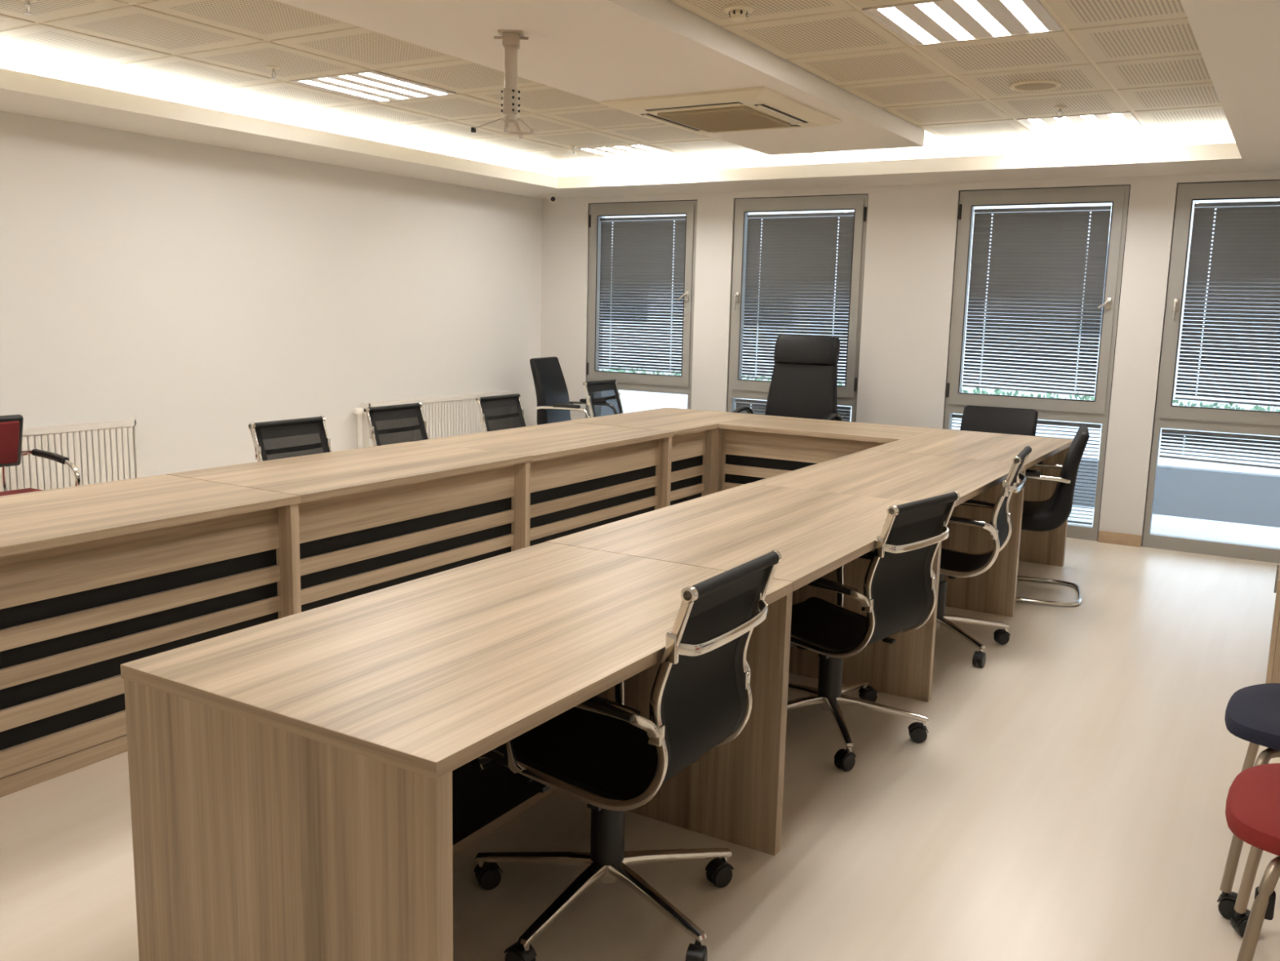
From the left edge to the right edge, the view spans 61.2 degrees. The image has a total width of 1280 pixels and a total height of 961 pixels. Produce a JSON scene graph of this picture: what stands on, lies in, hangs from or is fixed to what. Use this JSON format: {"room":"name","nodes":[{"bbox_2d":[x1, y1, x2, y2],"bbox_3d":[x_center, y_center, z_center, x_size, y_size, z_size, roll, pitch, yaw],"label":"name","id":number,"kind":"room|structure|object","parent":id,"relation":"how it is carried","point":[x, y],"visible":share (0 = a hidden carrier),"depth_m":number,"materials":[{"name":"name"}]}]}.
{"room":"conference room","nodes":[
{"label":"conference room","id":0,"kind":"room"},
{"bbox_2d":[0,111,542,477],"bbox_3d":[-3.579,-0.737,4.934,0.200,2.620,10.200,7,11,31],"label":"wall","id":1,"kind":"structure","parent":0,"point":[194,294],"depth_m":6.54,"materials":[{"name":"white paint"}]},
{"bbox_2d":[0,419,138,491],"bbox_3d":[-3.138,0.035,5.538,0.092,0.605,1.190,7,11,31],"label":"radiator","id":2,"kind":"object","parent":1,"relation":"attached to","point":[101,451],"visible":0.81,"depth_m":5.71,"materials":[{"name":"white metal"}]},
{"bbox_2d":[22,419,136,435],"bbox_3d":[-3.126,-0.248,5.489,0.078,0.030,1.190,7,11,31],"label":"grille","id":3,"kind":"object","parent":2,"relation":"attached to","point":[119,425],"depth_m":5.72,"materials":[{"name":"white metal"}]},
{"bbox_2d":[353,391,512,448],"bbox_3d":[-1.517,-0.259,8.178,0.105,0.745,1.690,7,11,31],"label":"radiator","id":4,"kind":"object","parent":1,"relation":"attached to","point":[449,415],"visible":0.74,"depth_m":8.14,"materials":[{"name":"white metal"}]},
{"bbox_2d":[361,391,512,407],"bbox_3d":[-1.485,-0.617,8.159,0.078,0.030,1.600,7,11,31],"label":"grille","id":5,"kind":"object","parent":4,"relation":"attached to","point":[469,397],"depth_m":8.10,"materials":[{"name":"white metal"}]},
{"bbox_2d":[0,537,1279,960],"bbox_3d":[-0.481,0.955,3.304,7.600,0.060,10.650,7,11,31],"label":"floor","id":6,"kind":"structure","parent":0,"point":[1064,797],"depth_m":3.05,"materials":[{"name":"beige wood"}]},
{"bbox_2d":[0,414,80,496],"bbox_3d":[-2.918,0.164,4.931,0.533,0.872,0.560,7,11,31],"label":"armchair","id":7,"kind":"object","parent":6,"relation":"on","point":[11,425],"visible":0.47,"depth_m":5.13,"materials":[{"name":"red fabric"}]},
{"bbox_2d":[0,474,301,797],"bbox_3d":[-1.926,0.472,3.541,0.772,0.750,1.418,7,11,31],"label":"desk","id":8,"kind":"object","parent":6,"relation":"on","point":[95,579],"visible":0.74,"depth_m":3.42,"materials":[{"name":"laminate"}]},
{"bbox_2d":[248,415,332,461],"bbox_3d":[-1.370,0.192,4.911,0.674,0.896,0.674,7,11,31],"label":"chair","id":9,"kind":"object","parent":6,"relation":"on","point":[284,438],"visible":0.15,"depth_m":4.99,"materials":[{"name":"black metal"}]},
{"bbox_2d":[165,441,532,612],"bbox_3d":[-1.198,0.299,4.724,0.772,0.751,1.379,7,11,31],"label":"desk","id":10,"kind":"object","parent":6,"relation":"on","point":[376,517],"visible":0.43,"depth_m":4.50,"materials":[{"name":"laminate"}]},
{"bbox_2d":[363,402,429,446],"bbox_3d":[-1.095,0.053,5.852,0.674,0.884,0.674,7,11,31],"label":"chair","id":11,"kind":"object","parent":6,"relation":"on","point":[402,423],"visible":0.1,"depth_m":5.94,"materials":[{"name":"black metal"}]},
{"bbox_2d":[120,542,793,960],"bbox_3d":[-0.305,0.678,2.501,0.797,0.750,1.370,7,11,31],"label":"desk","id":12,"kind":"object","parent":6,"relation":"on","point":[305,785],"visible":0.87,"depth_m":2.03,"materials":[{"name":"laminate"}]},
{"bbox_2d":[475,393,526,431],"bbox_3d":[-0.650,-0.087,6.853,0.674,0.866,0.674,7,11,31],"label":"chair","id":13,"kind":"object","parent":6,"relation":"on","point":[498,412],"visible":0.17,"depth_m":6.94,"materials":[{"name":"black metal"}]},
{"bbox_2d":[413,421,674,546],"bbox_3d":[-0.491,0.133,5.873,0.772,0.749,1.338,7,11,31],"label":"desk","id":14,"kind":"object","parent":6,"relation":"on","point":[584,476],"visible":0.54,"depth_m":5.71,"materials":[{"name":"laminate"}]},
{"bbox_2d":[529,356,591,424],"bbox_3d":[-0.529,-0.445,8.569,0.578,1.036,0.550,5,10,21],"label":"chair","id":15,"kind":"object","parent":6,"relation":"on","point":[553,404],"visible":0.46,"depth_m":8.48,"materials":[{"name":"black leather"}]},
{"bbox_2d":[582,378,623,417],"bbox_3d":[-0.039,-0.276,8.023,0.674,0.896,0.674,7,11,31],"label":"chair","id":16,"kind":"object","parent":6,"relation":"on","point":[602,397],"visible":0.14,"depth_m":8.11,"materials":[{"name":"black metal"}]},
{"bbox_2d":[471,550,781,960],"bbox_3d":[-0.077,0.601,2.553,0.667,0.896,0.654,7,11,31],"label":"chair","id":17,"kind":"object","parent":6,"relation":"on","point":[601,753],"visible":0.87,"depth_m":2.46,"materials":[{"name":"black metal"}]},
{"bbox_2d":[566,407,767,505],"bbox_3d":[0.188,-0.029,6.977,0.772,0.751,1.272,7,11,31],"label":"desk","id":18,"kind":"object","parent":6,"relation":"on","point":[698,460],"visible":0.51,"depth_m":6.67,"materials":[{"name":"laminate"}]},
{"bbox_2d":[546,483,942,702],"bbox_3d":[0.414,0.507,3.670,0.797,0.751,1.395,7,11,31],"label":"desk","id":19,"kind":"object","parent":6,"relation":"on","point":[815,533],"visible":0.23,"depth_m":3.66,"materials":[{"name":"laminate"}]},
{"bbox_2d":[732,334,842,421],"bbox_3d":[1.038,-0.364,7.530,0.729,1.277,0.638,7,11,31],"label":"chair","id":20,"kind":"object","parent":6,"relation":"on","point":[804,380],"visible":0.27,"depth_m":7.62,"materials":[{"name":"black leather"}]},
{"bbox_2d":[717,415,936,490],"bbox_3d":[1.150,0.036,6.716,1.150,0.750,0.728,7,11,31],"label":"desk","id":21,"kind":"object","parent":6,"relation":"on","point":[761,447],"visible":0.3,"depth_m":6.58,"materials":[{"name":"laminate"}]},
{"bbox_2d":[786,491,959,771],"bbox_3d":[0.694,0.442,3.750,0.678,0.866,0.668,8,12,38],"label":"chair","id":22,"kind":"object","parent":6,"relation":"on","point":[900,595],"visible":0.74,"depth_m":3.59,"materials":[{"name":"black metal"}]},
{"bbox_2d":[750,448,1026,617],"bbox_3d":[1.139,0.336,4.849,0.797,0.750,1.393,7,11,31],"label":"desk","id":23,"kind":"object","parent":6,"relation":"on","point":[901,476],"visible":0.23,"depth_m":5.13,"materials":[{"name":"laminate"}]},
{"bbox_2d":[867,428,1073,566],"bbox_3d":[1.837,0.170,5.983,0.797,0.750,1.287,7,11,31],"label":"desk","id":24,"kind":"object","parent":6,"relation":"on","point":[1048,547],"visible":0.18,"depth_m":6.21,"materials":[{"name":"laminate"}]},
{"bbox_2d":[935,445,1031,667],"bbox_3d":[1.337,0.282,4.782,0.684,0.886,0.668,5,10,19],"label":"chair","id":25,"kind":"object","parent":6,"relation":"on","point":[954,563],"visible":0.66,"depth_m":4.67,"materials":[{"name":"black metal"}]},
{"bbox_2d":[960,404,1038,435],"bbox_3d":[2.200,-0.019,6.869,0.553,0.860,0.625,7,11,31],"label":"chair","id":26,"kind":"object","parent":6,"relation":"on","point":[1019,421],"visible":0.16,"depth_m":6.98,"materials":[{"name":"black leather"}]},
{"bbox_2d":[1015,424,1089,606],"bbox_3d":[2.035,0.150,5.705,0.625,0.887,0.538,5,10,21],"label":"chair","id":27,"kind":"object","parent":6,"relation":"on","point":[1049,514],"visible":0.59,"depth_m":5.46,"materials":[{"name":"black leather"}]},
{"bbox_2d":[1217,683,1279,919],"bbox_3d":[1.791,0.649,2.705,0.579,0.841,0.576,7,11,31],"label":"chair","id":28,"kind":"object","parent":6,"relation":"on","point":[1252,713],"visible":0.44,"depth_m":2.68,"materials":[{"name":"blue fabric"}]},
{"bbox_2d":[1225,763,1279,960],"bbox_3d":[1.511,0.726,2.184,0.579,0.841,0.597,7,11,31],"label":"chair","id":29,"kind":"object","parent":6,"relation":"on","point":[1252,809],"visible":1,"depth_m":2.20,"materials":[{"name":"red fabric"}]},
{"bbox_2d":[1266,563,1279,683],"bbox_3d":[2.843,0.579,4.306,0.572,0.522,0.897,7,11,31],"label":"base cabinet","id":30,"kind":"object","parent":6,"relation":"on","point":[1273,676],"visible":0.96,"depth_m":4.08,"materials":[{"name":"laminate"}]},
{"bbox_2d":[0,0,1279,199],"bbox_3d":[-0.400,-1.550,2.889,7.550,0.380,10.650,7,11,31],"label":"ceiling","id":31,"kind":"structure","parent":0,"point":[1201,78],"depth_m":4.95,"materials":[{"name":"white paint"}]},
{"bbox_2d":[21,0,36,14],"bbox_3d":[-2.219,-1.719,3.918,0.060,0.060,0.060,7,11,31],"label":"sprinkler","id":32,"kind":"object","parent":31,"relation":"attached to","point":[27,2],"visible":1,"depth_m":3.91,"materials":[{"name":"beige metal"}]},
{"bbox_2d":[266,66,280,79],"bbox_3d":[-1.685,-1.876,4.975,0.060,0.060,0.060,7,11,31],"label":"sprinkler","id":33,"kind":"object","parent":31,"relation":"attached to","point":[273,68],"visible":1,"depth_m":4.97,"materials":[{"name":"beige metal"}]},
{"bbox_2d":[288,69,456,102],"bbox_3d":[-1.325,-1.985,5.389,0.564,0.056,0.582,7,11,31],"label":"ceiling light","id":34,"kind":"object","parent":31,"relation":"attached to","point":[374,86],"visible":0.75,"depth_m":5.37,"materials":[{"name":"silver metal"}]},
{"bbox_2d":[471,30,535,138],"bbox_3d":[-0.481,-1.434,3.901,0.219,0.352,0.145,-6,12,-38],"label":"bracket","id":35,"kind":"object","parent":31,"relation":"hanging from","point":[511,39],"visible":1,"depth_m":3.90,"materials":[{"name":"grey metal"}]},
{"bbox_2d":[549,193,556,202],"bbox_3d":[-0.693,-2.247,8.613,0.060,0.069,0.072,1,9,-4],"label":"security camera","id":36,"kind":"object","parent":31,"relation":"attached to","point":[553,198],"visible":1,"depth_m":8.58,"materials":[{"name":"white plastic"}]},
{"bbox_2d":[569,144,578,154],"bbox_3d":[-0.439,-2.202,7.190,0.060,0.060,0.060,7,11,31],"label":"sprinkler","id":37,"kind":"object","parent":31,"relation":"attached to","point":[572,145],"visible":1,"depth_m":7.18,"materials":[{"name":"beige metal"}]},
{"bbox_2d":[575,143,686,159],"bbox_3d":[-0.065,-2.283,7.438,0.564,0.056,0.582,7,11,31],"label":"ceiling light","id":38,"kind":"object","parent":31,"relation":"attached to","point":[637,151],"visible":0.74,"depth_m":7.42,"materials":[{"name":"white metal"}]},
{"bbox_2d":[600,86,841,134],"bbox_3d":[0.420,-1.794,5.330,0.850,0.050,0.940,7,11,31],"label":"air conditioner","id":39,"kind":"object","parent":31,"relation":"attached to","point":[759,108],"visible":1,"depth_m":5.13,"materials":[{"name":"beige plastic"}]},
{"bbox_2d":[657,106,790,131],"bbox_3d":[0.420,-1.779,5.333,0.470,0.016,0.530,7,11,31],"label":"grille","id":40,"kind":"object","parent":39,"relation":"attached to","point":[723,118],"depth_m":5.26,"materials":[{"name":"beige metal"}]},
{"bbox_2d":[724,3,753,22],"bbox_3d":[0.346,-1.647,3.806,0.104,0.052,0.104,7,11,31],"label":"smoke detector","id":41,"kind":"object","parent":31,"relation":"attached to","point":[737,12],"visible":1,"depth_m":3.78,"materials":[{"name":"beige plastic"}]},
{"bbox_2d":[728,9,747,17],"bbox_3d":[0.346,-1.642,3.807,0.066,0.012,0.066,3,9,9],"label":"vent","id":42,"kind":"object","parent":41,"relation":"attached to","point":[732,13],"depth_m":3.78,"materials":[{"name":"white plastic"}]},
{"bbox_2d":[862,0,1062,46],"bbox_3d":[1.172,-1.686,3.896,0.564,0.056,0.582,7,11,31],"label":"ceiling light","id":43,"kind":"object","parent":31,"relation":"attached to","point":[925,22],"visible":0.89,"depth_m":3.89,"materials":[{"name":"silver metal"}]},
{"bbox_2d":[1008,80,1061,92],"bbox_3d":[1.813,-1.813,4.962,0.224,0.020,0.224,7,11,31],"label":"ceiling speaker","id":44,"kind":"object","parent":31,"relation":"attached to","point":[1029,86],"visible":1,"depth_m":4.94,"materials":[{"name":"beige plastic"}]},
{"bbox_2d":[1014,83,1055,89],"bbox_3d":[1.813,-1.808,4.963,0.188,0.006,0.188,7,11,31],"label":"grille","id":45,"kind":"object","parent":44,"relation":"attached to","point":[1017,86],"depth_m":4.96,"materials":[{"name":"beige metal"}]},
{"bbox_2d":[1053,106,1066,118],"bbox_3d":[2.130,-1.867,5.481,0.060,0.060,0.060,7,11,31],"label":"sprinkler","id":46,"kind":"object","parent":31,"relation":"attached to","point":[1060,108],"visible":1,"depth_m":5.47,"materials":[{"name":"beige plastic"}]},
{"bbox_2d":[1017,111,1144,135],"bbox_3d":[2.433,-1.985,5.944,0.564,0.056,0.582,7,11,31],"label":"ceiling light","id":47,"kind":"object","parent":31,"relation":"attached to","point":[1116,121],"visible":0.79,"depth_m":5.93,"materials":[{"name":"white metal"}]},
{"bbox_2d":[540,170,1279,546],"bbox_3d":[2.276,-1.006,7.475,7.550,2.620,0.250,7,11,31],"label":"wall","id":48,"kind":"structure","parent":0,"point":[911,229],"depth_m":7.54,"materials":[{"name":"white paint"}]},
{"bbox_2d":[586,200,697,417],"bbox_3d":[-0.011,-1.086,8.738,1.006,2.271,0.137,7,11,31],"label":"window","id":49,"kind":"structure","parent":48,"relation":"in","point":[656,383],"depth_m":8.65,"materials":[{"name":"grey"}]},
{"bbox_2d":[597,215,685,373],"bbox_3d":[0.010,-1.492,8.690,0.798,1.218,0.024,7,11,31],"label":"blind","id":50,"kind":"object","parent":49,"relation":"attached to","point":[642,255],"visible":0.99,"depth_m":8.68,"materials":[{"name":"grey"}]},
{"bbox_2d":[726,193,868,422],"bbox_3d":[1.135,-0.949,8.053,1.049,2.271,0.137,7,11,31],"label":"window","id":51,"kind":"structure","parent":48,"relation":"in","point":[738,388],"depth_m":7.92,"materials":[{"name":"grey"}]},
{"bbox_2d":[735,398,851,421],"bbox_3d":[1.133,-0.258,8.188,0.933,0.663,0.024,7,11,31],"label":"blind","id":52,"kind":"object","parent":51,"relation":"attached to","point":[842,411],"visible":0.08,"depth_m":8.28,"materials":[{"name":"grey"}]},
{"bbox_2d":[741,212,853,383],"bbox_3d":[1.155,-1.351,8.006,0.841,1.220,0.024,7,11,31],"label":"blind","id":53,"kind":"object","parent":51,"relation":"attached to","point":[797,255],"visible":0.93,"depth_m":7.99,"materials":[{"name":"grey"}]},
{"bbox_2d":[943,184,1130,541],"bbox_3d":[2.579,-0.776,7.190,1.061,2.271,0.137,7,11,31],"label":"window","id":54,"kind":"structure","parent":48,"relation":"in","point":[1097,411],"depth_m":7.08,"materials":[{"name":"grey metal"}]},
{"bbox_2d":[951,413,1101,524],"bbox_3d":[2.577,-0.085,7.325,0.965,0.663,0.024,7,11,31],"label":"blind","id":55,"kind":"object","parent":54,"relation":"attached to","point":[953,415],"visible":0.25,"depth_m":7.13,"materials":[{"name":"grey plastic"}]},
{"bbox_2d":[961,205,1111,395],"bbox_3d":[2.599,-1.184,7.142,0.853,1.204,0.024,7,11,31],"label":"blind","id":56,"kind":"object","parent":54,"relation":"attached to","point":[1044,249],"visible":1,"depth_m":7.12,"materials":[{"name":"grey"}]},
{"bbox_2d":[1097,530,1142,546],"bbox_3d":[3.108,0.378,7.008,0.256,0.075,0.014,7,11,31],"label":"baseboard","id":57,"kind":"structure","parent":48,"relation":"attached to","point":[1123,539],"depth_m":7.00,"materials":[{"name":"brown wood"}]},
{"bbox_2d":[1141,179,1279,563],"bbox_3d":[3.701,-0.642,6.519,1.041,2.271,0.137,7,11,31],"label":"window","id":58,"kind":"structure","parent":48,"relation":"in","point":[1166,415],"depth_m":6.67,"materials":[{"name":"grey metal"}]},
{"bbox_2d":[1159,428,1279,469],"bbox_3d":[3.705,-0.180,6.617,0.945,0.197,0.024,7,11,31],"label":"blind","id":59,"kind":"object","parent":58,"relation":"attached to","point":[1168,433],"visible":1,"depth_m":6.68,"materials":[{"name":"grey"}]},
{"bbox_2d":[1174,200,1279,406],"bbox_3d":[3.722,-1.050,6.471,0.833,1.207,0.024,7,11,31],"label":"blind","id":60,"kind":"object","parent":58,"relation":"attached to","point":[1246,247],"visible":1,"depth_m":6.54,"materials":[{"name":"grey"}]},
{"label":"outside","id":61,"kind":"structure","parent":0,"visible":0},
{"bbox_2d":[602,364,1279,477],"bbox_3d":[8.479,-1.384,19.782,54.000,0.080,17.400,7,11,31],"label":"pavement","id":62,"kind":"structure","parent":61,"point":[631,401],"depth_m":14.33,"materials":[{"name":"white concrete"}]},
{"bbox_2d":[601,367,1279,411],"bbox_3d":[6.054,-1.188,16.746,25.051,0.418,0.999,7,11,31],"label":"hedge","id":63,"kind":"object","parent":62,"relation":"on","point":[998,392],"visible":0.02,"depth_m":16.58,"materials":[{"name":"green plant"}]},
{"bbox_2d":[602,198,1279,403],"bbox_3d":[10.682,-6.667,24.371,36.000,9.000,6.050,7,11,31],"label":"building","id":64,"kind":"structure","parent":62,"relation":"on","point":[1267,199],"depth_m":22.70,"materials":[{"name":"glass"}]},
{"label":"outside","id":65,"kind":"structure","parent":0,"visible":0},
{"bbox_2d":[1072,459,1279,527],"bbox_3d":[2.190,-0.189,11.462,44.000,0.060,3.500,7,11,31],"label":"road","id":66,"kind":"structure","parent":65,"point":[1237,498],"depth_m":9.69,"materials":[{"name":"grey asphalt"}]},
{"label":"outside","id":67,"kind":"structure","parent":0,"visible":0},
{"bbox_2d":[1067,505,1279,547],"bbox_3d":[1.784,0.173,8.896,26.000,0.100,1.350,7,11,31],"label":"terrace","id":68,"kind":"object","parent":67,"point":[1250,534],"depth_m":7.81,"materials":[{"name":"white concrete"}]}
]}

